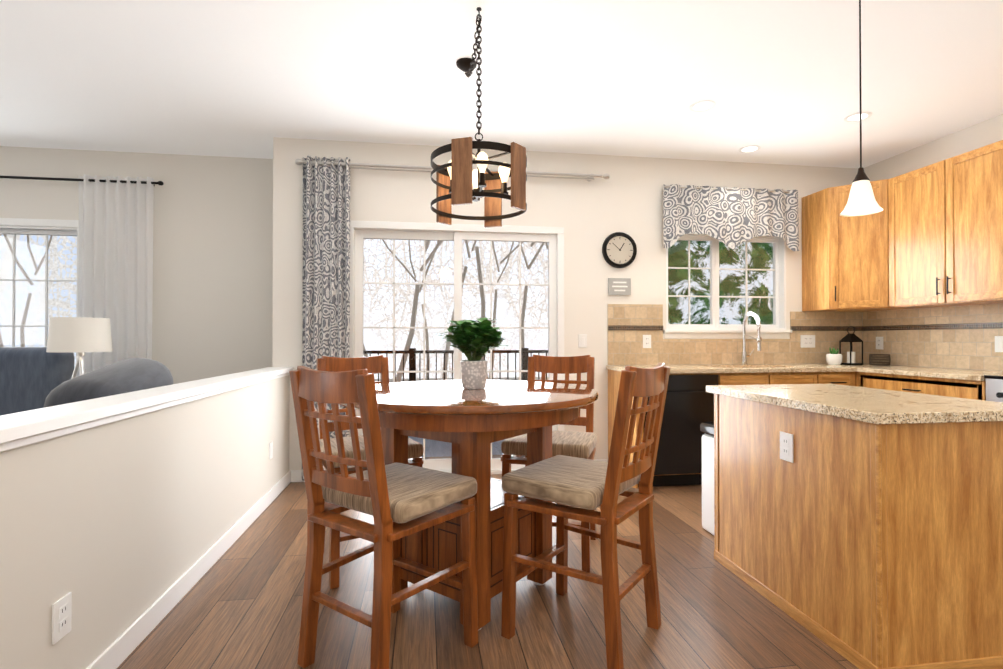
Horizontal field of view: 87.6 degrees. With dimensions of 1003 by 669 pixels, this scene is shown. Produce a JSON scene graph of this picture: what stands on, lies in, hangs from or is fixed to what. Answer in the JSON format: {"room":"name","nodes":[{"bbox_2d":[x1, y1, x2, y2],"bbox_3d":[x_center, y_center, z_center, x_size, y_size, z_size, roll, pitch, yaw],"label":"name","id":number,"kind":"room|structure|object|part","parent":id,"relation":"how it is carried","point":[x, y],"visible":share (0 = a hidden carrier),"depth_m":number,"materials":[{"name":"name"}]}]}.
{"room":"kitchen and dining room","nodes":[
{"label":"kitchen and dining room","id":0,"kind":"room"},
{"bbox_2d":[0,146,272,383],"bbox_3d":[-4.032,-0.197,4.245,4.680,2.740,0.530,0,0,-8],"label":"wall","id":1,"kind":"structure","parent":0,"point":[212,309],"depth_m":4.56,"materials":[{"name":"white paint"}]},
{"bbox_2d":[0,218,78,376],"bbox_3d":[-4.407,-0.259,4.352,1.850,1.415,0.190,0,0,-8],"label":"living room window","id":2,"kind":"structure","parent":1,"relation":"in","point":[14,227],"depth_m":4.43,"materials":[{"name":"white"}]},
{"bbox_2d":[0,174,163,375],"bbox_3d":[-4.157,-0.092,4.270,2.590,2.470,0.118,0,0,-8],"label":"curtain","id":3,"kind":"object","parent":1,"relation":"hanging from","point":[115,286],"visible":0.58,"depth_m":4.39,"materials":[{"name":"white fabric"}]},
{"bbox_3d":[-4.158,-1.287,4.287,2.590,0.040,0.103,0,0,-8],"label":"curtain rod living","id":4,"kind":"part","parent":3,"relation":"part of","materials":[{"name":"black metal"}]},
{"bbox_2d":[0,375,289,668],"bbox_3d":[-1.536,0.723,2.699,0.130,0.875,2.918,0,0,-8],"label":"wall","id":5,"kind":"structure","parent":0,"point":[117,529],"depth_m":1.84,"materials":[{"name":"beige paint"}]},
{"bbox_2d":[52,592,71,644],"bbox_3d":[-1.295,0.835,1.542,0.008,0.115,0.075,0,0,-8],"label":"outlet","id":6,"kind":"object","parent":5,"relation":"attached to","point":[61,615],"visible":1,"depth_m":1.53,"materials":[{"name":"white plastic"}]},
{"bbox_2d":[0,367,292,451],"bbox_3d":[-1.533,0.702,2.676,0.190,0.915,2.962,0,0,-8],"label":"trim","id":7,"kind":"structure","parent":5,"relation":"on","point":[21,429],"depth_m":1.79,"materials":[{"name":"white wood"}]},
{"bbox_2d":[86,470,293,668],"bbox_3d":[-1.463,1.113,2.707,0.015,0.095,2.919,0,0,-8],"label":"baseboard","id":8,"kind":"structure","parent":5,"relation":"attached to","point":[118,651],"depth_m":2.25,"materials":[{"name":"white wood"}]},
{"bbox_2d":[269,441,272,459],"bbox_3d":[-1.604,0.808,3.639,0.009,0.115,0.075,0,0,-8],"label":"outlet","id":9,"kind":"object","parent":5,"relation":"attached to","point":[270,450],"visible":1,"depth_m":3.63,"materials":[{"name":"white plastic"}]},
{"bbox_2d":[117,455,858,668],"bbox_3d":[-1.050,1.200,1.494,10.180,0.100,6.900,0,0,-8],"label":"floor","id":10,"kind":"structure","parent":0,"point":[238,605],"depth_m":2.13,"materials":[{"name":"brown wood"}]},
{"bbox_2d":[0,347,74,415],"bbox_3d":[-4.025,0.629,3.779,2.000,1.080,0.900,0,0,-8],"label":"sofa","id":11,"kind":"object","parent":10,"relation":"on","point":[31,378],"visible":0.17,"depth_m":3.46,"materials":[{"name":"blue fabric"}]},
{"bbox_2d":[46,317,112,378],"bbox_3d":[-2.722,0.531,3.358,0.434,1.272,0.434,0,0,-8],"label":"floor lamp","id":12,"kind":"object","parent":10,"relation":"on","point":[80,336],"visible":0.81,"depth_m":3.22,"materials":[{"name":"white fabric"}]},
{"bbox_2d":[43,358,173,407],"bbox_3d":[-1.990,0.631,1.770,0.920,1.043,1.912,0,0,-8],"label":"armchair","id":13,"kind":"object","parent":10,"relation":"on","point":[127,375],"visible":0.15,"depth_m":2.28,"materials":[{"name":"grey fabric"}]},
{"bbox_2d":[316,355,423,588],"bbox_3d":[-0.708,0.638,2.711,0.470,1.047,0.530,0,-1,-30],"label":"chair","id":14,"kind":"object","parent":10,"relation":"on","point":[375,364],"visible":0.15,"depth_m":2.67,"materials":[{"name":"brown wood"}]},
{"bbox_2d":[289,366,477,668],"bbox_3d":[-0.419,0.632,1.883,0.470,1.047,0.530,0,-1,36],"label":"chair","id":15,"kind":"object","parent":10,"relation":"on","point":[397,501],"visible":1,"depth_m":1.76,"materials":[{"name":"brown wood"}]},
{"bbox_2d":[340,380,597,629],"bbox_3d":[-0.151,0.704,2.389,1.170,0.904,1.170,0,-1,37],"label":"dining table","id":16,"kind":"object","parent":10,"relation":"on","point":[471,425],"visible":0.58,"depth_m":2.12,"materials":[{"name":"brown wood"}]},
{"bbox_2d":[439,318,507,388],"bbox_3d":[-0.131,0.086,2.443,0.336,0.331,0.332,0,0,-8],"label":"potted plant","id":17,"kind":"object","parent":16,"relation":"on","point":[470,339],"visible":1,"depth_m":2.39,"materials":[{"name":"green plant"}]},
{"bbox_2d":[501,354,596,572],"bbox_3d":[0.283,0.640,2.850,0.470,1.047,0.530,0,0,17],"label":"chair","id":18,"kind":"object","parent":10,"relation":"on","point":[566,443],"visible":0.44,"depth_m":2.84,"materials":[{"name":"brown wood"}]},
{"bbox_2d":[501,363,669,668],"bbox_3d":[0.338,0.633,2.036,0.530,1.047,0.470,0,-1,36],"label":"chair","id":19,"kind":"object","parent":10,"relation":"on","point":[563,482],"visible":1,"depth_m":1.93,"materials":[{"name":"brown wood"}]},
{"bbox_2d":[608,371,729,487],"bbox_3d":[1.332,0.736,4.278,0.736,0.875,0.628,0,0,-8],"label":"dishwasher","id":20,"kind":"object","parent":10,"relation":"on","point":[689,405],"depth_m":3.98,"materials":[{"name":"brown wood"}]},
{"bbox_2d":[606,363,897,374],"bbox_3d":[2.188,0.282,4.396,2.503,0.032,0.632,0,0,-8],"label":"countertop","id":21,"kind":"structure","parent":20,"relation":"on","point":[722,369],"depth_m":4.17,"materials":[{"name":"beige stone"}]},
{"bbox_2d":[740,312,761,364],"bbox_3d":[2.206,0.033,4.566,0.121,0.467,0.265,0,0,-8],"label":"kitchen faucet","id":22,"kind":"object","parent":21,"relation":"on","point":[744,355],"visible":1,"depth_m":4.64,"materials":[{"name":"silver metal"}]},
{"bbox_2d":[826,347,841,364],"bbox_3d":[2.946,0.188,4.629,0.124,0.159,0.124,0,0,-8],"label":"pot","id":23,"kind":"object","parent":21,"relation":"on","point":[834,357],"visible":1,"depth_m":4.59,"materials":[{"name":"white ceramic"}]},
{"bbox_2d":[839,326,862,364],"bbox_3d":[3.106,0.096,4.643,0.124,0.344,0.124,0,0,-8],"label":"lantern","id":24,"kind":"object","parent":21,"relation":"on","point":[851,355],"visible":0.98,"depth_m":4.61,"materials":[{"name":"black metal"}]},
{"bbox_2d":[869,354,890,365],"bbox_3d":[3.283,0.219,4.537,0.156,0.095,0.156,0,0,-8],"label":"basket","id":25,"kind":"object","parent":21,"relation":"on","point":[874,357],"visible":1,"depth_m":4.50,"materials":[{"name":"brown"}]},
{"bbox_2d":[700,422,713,534],"bbox_3d":[1.348,0.844,2.988,0.272,0.638,0.362,0,0,-8],"label":"trash can","id":26,"kind":"object","parent":10,"relation":"on","point":[707,429],"visible":0.23,"depth_m":3.06,"materials":[{"name":"white plastic"}]},
{"bbox_2d":[730,371,829,384],"bbox_3d":[2.081,0.737,4.388,0.908,0.875,0.628,0,0,-8],"label":"base cabinet","id":27,"kind":"object","parent":10,"relation":"on","point":[767,377],"depth_m":4.11,"materials":[{"name":"brown wood"}]},
{"bbox_2d":[830,371,849,385],"bbox_3d":[2.594,0.737,4.464,0.378,0.875,0.628,0,0,-8],"label":"base cabinet","id":28,"kind":"object","parent":10,"relation":"on","point":[836,377],"depth_m":4.18,"materials":[{"name":"brown wood"}]},
{"bbox_2d":[706,384,1002,668],"bbox_3d":[1.509,0.709,2.269,0.734,0.894,1.052,0,0,-8],"label":"kitchen island","id":29,"kind":"object","parent":10,"relation":"on","point":[864,530],"visible":1,"depth_m":1.80,"materials":[{"name":"brown wood"}]},
{"bbox_2d":[780,431,792,462],"bbox_3d":[1.181,0.466,2.167,0.008,0.115,0.075,0,0,-8],"label":"outlet","id":30,"kind":"object","parent":29,"relation":"attached to","point":[786,446],"visible":1,"depth_m":2.16,"materials":[{"name":"white plastic"}]},
{"bbox_2d":[866,371,985,400],"bbox_3d":[3.237,0.732,3.776,0.627,0.875,0.985,0,0,-8],"label":"base cabinet","id":31,"kind":"object","parent":10,"relation":"on","point":[959,388],"depth_m":3.59,"materials":[{"name":"brown wood"}]},
{"bbox_2d":[858,367,1002,382],"bbox_3d":[3.223,0.277,3.755,0.643,0.032,0.940,0,0,-8],"label":"countertop","id":32,"kind":"structure","parent":31,"relation":"on","point":[926,372],"depth_m":3.68,"materials":[{"name":"beige stone"}]},
{"bbox_2d":[984,375,1002,401],"bbox_3d":[3.339,0.629,2.904,0.676,1.065,0.758,0,0,-8],"label":"range","id":33,"kind":"object","parent":10,"relation":"on","point":[994,388],"visible":0.27,"depth_m":3.18,"materials":[{"name":"silver metal"}]},
{"bbox_2d":[0,0,1002,167],"bbox_3d":[-1.050,-1.640,1.517,10.180,0.100,6.900,0,0,-8],"label":"ceiling","id":34,"kind":"structure","parent":0,"point":[777,81],"depth_m":3.18,"materials":[{"name":"white paint"}]},
{"bbox_2d":[431,7,526,227],"bbox_3d":[-0.133,-1.074,2.691,0.464,1.010,0.816,0,0,-8],"label":"dining chandelier","id":35,"kind":"object","parent":34,"relation":"hanging from","point":[457,178],"visible":1,"depth_m":2.40,"materials":[{"name":"black metal"}]},
{"bbox_2d":[689,100,715,111],"bbox_3d":[1.382,-1.569,3.594,0.169,0.005,0.169,0,0,-14],"label":"recessed light","id":36,"kind":"object","parent":34,"relation":"in","point":[702,106],"depth_m":3.59,"materials":[{"name":"white"}]},
{"bbox_2d":[739,145,760,152],"bbox_3d":[2.091,-1.562,4.406,0.169,0.005,0.169,0,0,-14],"label":"recessed light","id":37,"kind":"object","parent":34,"relation":"in","point":[752,148],"depth_m":4.41,"materials":[{"name":"white"}]},
{"bbox_2d":[844,112,871,121],"bbox_3d":[2.570,-1.568,3.769,0.169,0.005,0.169,0,0,-14],"label":"recessed light","id":38,"kind":"object","parent":34,"relation":"in","point":[855,117],"depth_m":3.77,"materials":[{"name":"white"}]},
{"bbox_2d":[840,0,882,216],"bbox_3d":[1.599,-1.063,2.328,0.196,1.039,0.196,0,0,-8],"label":"pendant light","id":39,"kind":"object","parent":34,"relation":"hanging from","point":[862,201],"visible":1,"depth_m":2.31,"materials":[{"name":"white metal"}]},
{"bbox_2d":[272,137,862,469],"bbox_3d":[0.856,-0.194,4.617,5.420,2.740,0.160,0,0,-8],"label":"wall","id":40,"kind":"structure","parent":0,"point":[591,216],"depth_m":4.51,"materials":[{"name":"white paint"}]},
{"bbox_2d":[294,470,301,481],"bbox_3d":[-1.463,1.125,4.176,0.384,0.095,0.012,0,0,-8],"label":"baseboard","id":41,"kind":"structure","parent":40,"relation":"attached to","point":[297,473],"depth_m":4.15,"materials":[{"name":"white"}]},
{"bbox_2d":[295,155,609,481],"bbox_3d":[-0.349,-0.119,4.290,2.564,2.545,0.131,0,0,-8],"label":"curtain","id":42,"kind":"object","parent":40,"relation":"hanging from","point":[326,262],"visible":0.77,"depth_m":4.12,"materials":[{"name":"grey fabric"}]},
{"bbox_3d":[-0.350,-1.349,4.306,2.564,0.052,0.119,0,0,-8],"label":"curtain rod dining","id":43,"kind":"part","parent":42,"relation":"part of","materials":[{"name":"silver metal"}]},
{"bbox_2d":[349,220,563,473],"bbox_3d":[-0.369,0.127,4.422,1.810,2.095,0.162,0,0,-8],"label":"sliding door","id":44,"kind":"structure","parent":40,"relation":"in","point":[457,234],"depth_m":4.41,"materials":[{"name":"white"}]},
{"bbox_2d":[578,334,586,347],"bbox_3d":[0.700,0.055,4.505,0.075,0.115,0.009,0,0,-8],"label":"light switch","id":45,"kind":"object","parent":40,"relation":"attached to","point":[582,340],"visible":1,"depth_m":4.50,"materials":[{"name":"white plastic"}]},
{"bbox_2d":[602,232,636,267],"bbox_3d":[1.029,-0.735,4.545,0.316,0.316,0.036,0,0,-8],"label":"wall clock","id":46,"kind":"object","parent":40,"relation":"attached to","point":[619,249],"visible":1,"depth_m":4.54,"materials":[{"name":"black metal"}]},
{"bbox_2d":[608,278,630,294],"bbox_3d":[1.028,-0.417,4.551,0.200,0.145,0.018,0,0,-8],"label":"sign","id":47,"kind":"object","parent":40,"relation":"attached to","point":[619,286],"visible":0.96,"depth_m":4.54,"materials":[{"name":"grey"}]},
{"bbox_2d":[608,304,662,364],"bbox_3d":[1.173,0.002,4.575,0.505,0.532,0.009,0,0,-8],"label":"backsplash","id":48,"kind":"structure","parent":40,"relation":"attached to","point":[625,347],"depth_m":4.57,"materials":[{"name":"tile"}]},
{"bbox_2d":[643,335,650,347],"bbox_3d":[1.275,0.061,4.580,0.075,0.115,0.008,0,0,-8],"label":"outlet","id":49,"kind":"object","parent":48,"relation":"attached to","point":[646,341],"visible":1,"depth_m":4.58,"materials":[{"name":"white plastic"}]},
{"bbox_2d":[608,325,662,329],"bbox_3d":[1.174,-0.057,4.567,0.505,0.042,0.009,0,0,-8],"label":"backsplash","id":50,"kind":"structure","parent":40,"relation":"attached to","point":[620,327],"depth_m":4.56,"materials":[{"name":"tile"}]},
{"bbox_2d":[663,339,790,364],"bbox_3d":[2.036,0.155,4.702,1.240,0.227,0.009,0,0,-8],"label":"backsplash","id":51,"kind":"structure","parent":40,"relation":"attached to","point":[704,351],"depth_m":4.69,"materials":[{"name":"tile"}]},
{"bbox_2d":[664,185,789,192],"bbox_3d":[2.054,-1.294,4.661,1.280,0.016,0.015,0,0,-8],"label":"curtain rod","id":52,"kind":"object","parent":40,"relation":"attached to","point":[729,189],"visible":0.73,"depth_m":4.65,"materials":[{"name":"silver metal"}]},
{"bbox_2d":[663,184,798,250],"bbox_3d":[2.055,-1.031,4.649,1.300,0.555,0.036,0,0,-8],"label":"window valance","id":53,"kind":"object","parent":52,"relation":"hanging from","point":[734,217],"visible":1,"depth_m":4.65,"materials":[{"name":"grey fabric"}]},
{"bbox_2d":[663,233,791,338],"bbox_3d":[2.027,-0.438,4.766,1.230,0.950,0.190,0,0,-8],"label":"kitchen window","id":54,"kind":"structure","parent":40,"relation":"in","point":[714,329],"depth_m":4.77,"materials":[{"name":"white"}]},
{"bbox_2d":[790,312,861,363],"bbox_3d":[3.014,0.030,4.847,0.738,0.480,0.009,0,0,-8],"label":"backsplash","id":55,"kind":"structure","parent":40,"relation":"attached to","point":[825,341],"depth_m":4.84,"materials":[{"name":"tile"}]},
{"bbox_2d":[800,335,814,347],"bbox_3d":[2.819,0.063,4.808,0.145,0.115,0.008,0,0,-8],"label":"outlet","id":56,"kind":"object","parent":55,"relation":"attached to","point":[807,341],"visible":1,"depth_m":4.80,"materials":[{"name":"white plastic"}]},
{"bbox_2d":[791,326,861,330],"bbox_3d":[3.015,-0.055,4.838,0.738,0.042,0.009,0,0,-8],"label":"backsplash","id":57,"kind":"structure","parent":40,"relation":"attached to","point":[821,328],"depth_m":4.83,"materials":[{"name":"tile"}]},
{"bbox_2d":[862,114,1002,370],"bbox_3d":[3.905,-0.216,1.969,0.160,2.740,5.970,0,0,-8],"label":"wall","id":58,"kind":"structure","parent":0,"point":[979,135],"depth_m":4.17,"materials":[{"name":"white paint"}]},
{"bbox_2d":[801,179,918,311],"bbox_3d":[3.126,-0.740,4.526,0.630,1.050,0.685,0,0,-8],"label":"upper cabinet","id":59,"kind":"object","parent":58,"relation":"attached to","point":[845,259],"depth_m":4.42,"materials":[{"name":"brown wood"}]},
{"bbox_2d":[862,322,1002,330],"bbox_3d":[3.622,-0.069,3.234,0.009,0.042,3.358,0,0,-8],"label":"backsplash","id":60,"kind":"structure","parent":58,"relation":"attached to","point":[944,326],"depth_m":4.18,"materials":[{"name":"tile"}]},
{"bbox_2d":[863,304,1002,370],"bbox_3d":[3.631,0.017,3.234,0.009,0.480,3.358,0,0,-8],"label":"backsplash","id":61,"kind":"structure","parent":58,"relation":"attached to","point":[973,349],"depth_m":4.17,"materials":[{"name":"tile"}]},
{"bbox_2d":[876,337,882,348],"bbox_3d":[3.404,0.077,4.707,0.008,0.115,0.075,0,0,-8],"label":"outlet","id":62,"kind":"object","parent":61,"relation":"attached to","point":[879,342],"visible":1,"depth_m":4.70,"materials":[{"name":"white plastic"}]},
{"bbox_2d":[995,336,1002,351],"bbox_3d":[3.550,0.069,3.718,0.009,0.115,0.075,0,0,-8],"label":"outlet","id":63,"kind":"object","parent":61,"relation":"attached to","point":[998,343],"visible":1,"depth_m":3.73,"materials":[{"name":"white plastic"}]},
{"bbox_2d":[889,140,1002,307],"bbox_3d":[3.352,-0.746,3.816,0.390,1.050,0.978,0,0,-8],"label":"upper cabinet","id":64,"kind":"object","parent":58,"relation":"attached to","point":[930,236],"depth_m":3.74,"materials":[{"name":"brown wood"}]},
{"label":"outside","id":65,"kind":"structure","parent":0,"visible":0},
{"bbox_2d":[380,427,504,456],"bbox_3d":[-0.281,1.267,5.938,4.600,0.080,2.730,0,0,-8],"label":"deck","id":66,"kind":"object","parent":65,"point":[431,448],"depth_m":5.67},
{"bbox_2d":[363,348,547,381],"bbox_3d":[-0.466,0.712,7.194,4.690,1.048,0.090,0,0,-8],"label":"deck railing","id":67,"kind":"object","parent":66,"relation":"on","point":[524,359],"depth_m":7.13,"materials":[{"name":"brown metal"}]},
{"bbox_2d":[375,377,547,382],"bbox_3d":[-4.864,2.257,32.208,60.000,0.100,54.800,0,0,-8],"label":"ground","id":68,"kind":"structure","parent":65,"point":[433,379],"depth_m":24.93,"materials":[{"name":"beige snow"}]},
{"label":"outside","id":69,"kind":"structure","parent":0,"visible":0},
{"bbox_2d":[0,234,51,346],"bbox_3d":[-12.941,-4.475,12.177,15.914,12.659,13.157,0,0,-8],"label":"trees","id":70,"kind":"object","parent":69,"point":[22,341],"depth_m":14.57,"materials":[{"name":"beige plant"}]},
{"bbox_2d":[0,234,76,366],"bbox_3d":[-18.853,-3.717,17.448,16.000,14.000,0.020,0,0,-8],"label":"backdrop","id":71,"kind":"structure","parent":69,"point":[71,251],"depth_m":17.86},
{"bbox_2d":[363,239,547,378],"bbox_3d":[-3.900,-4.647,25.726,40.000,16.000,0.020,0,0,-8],"label":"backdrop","id":72,"kind":"structure","parent":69,"point":[436,292],"depth_m":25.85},
{"bbox_2d":[363,239,547,381],"bbox_3d":[-1.595,-5.324,13.934,15.934,14.383,20.436,0,0,-8],"label":"trees","id":73,"kind":"object","parent":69,"point":[413,321],"depth_m":13.71,"materials":[{"name":"beige plant"}]},
{"bbox_2d":[668,240,772,324],"bbox_3d":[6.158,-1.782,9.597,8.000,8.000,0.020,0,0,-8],"label":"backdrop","id":74,"kind":"structure","parent":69,"point":[736,255],"depth_m":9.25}
]}

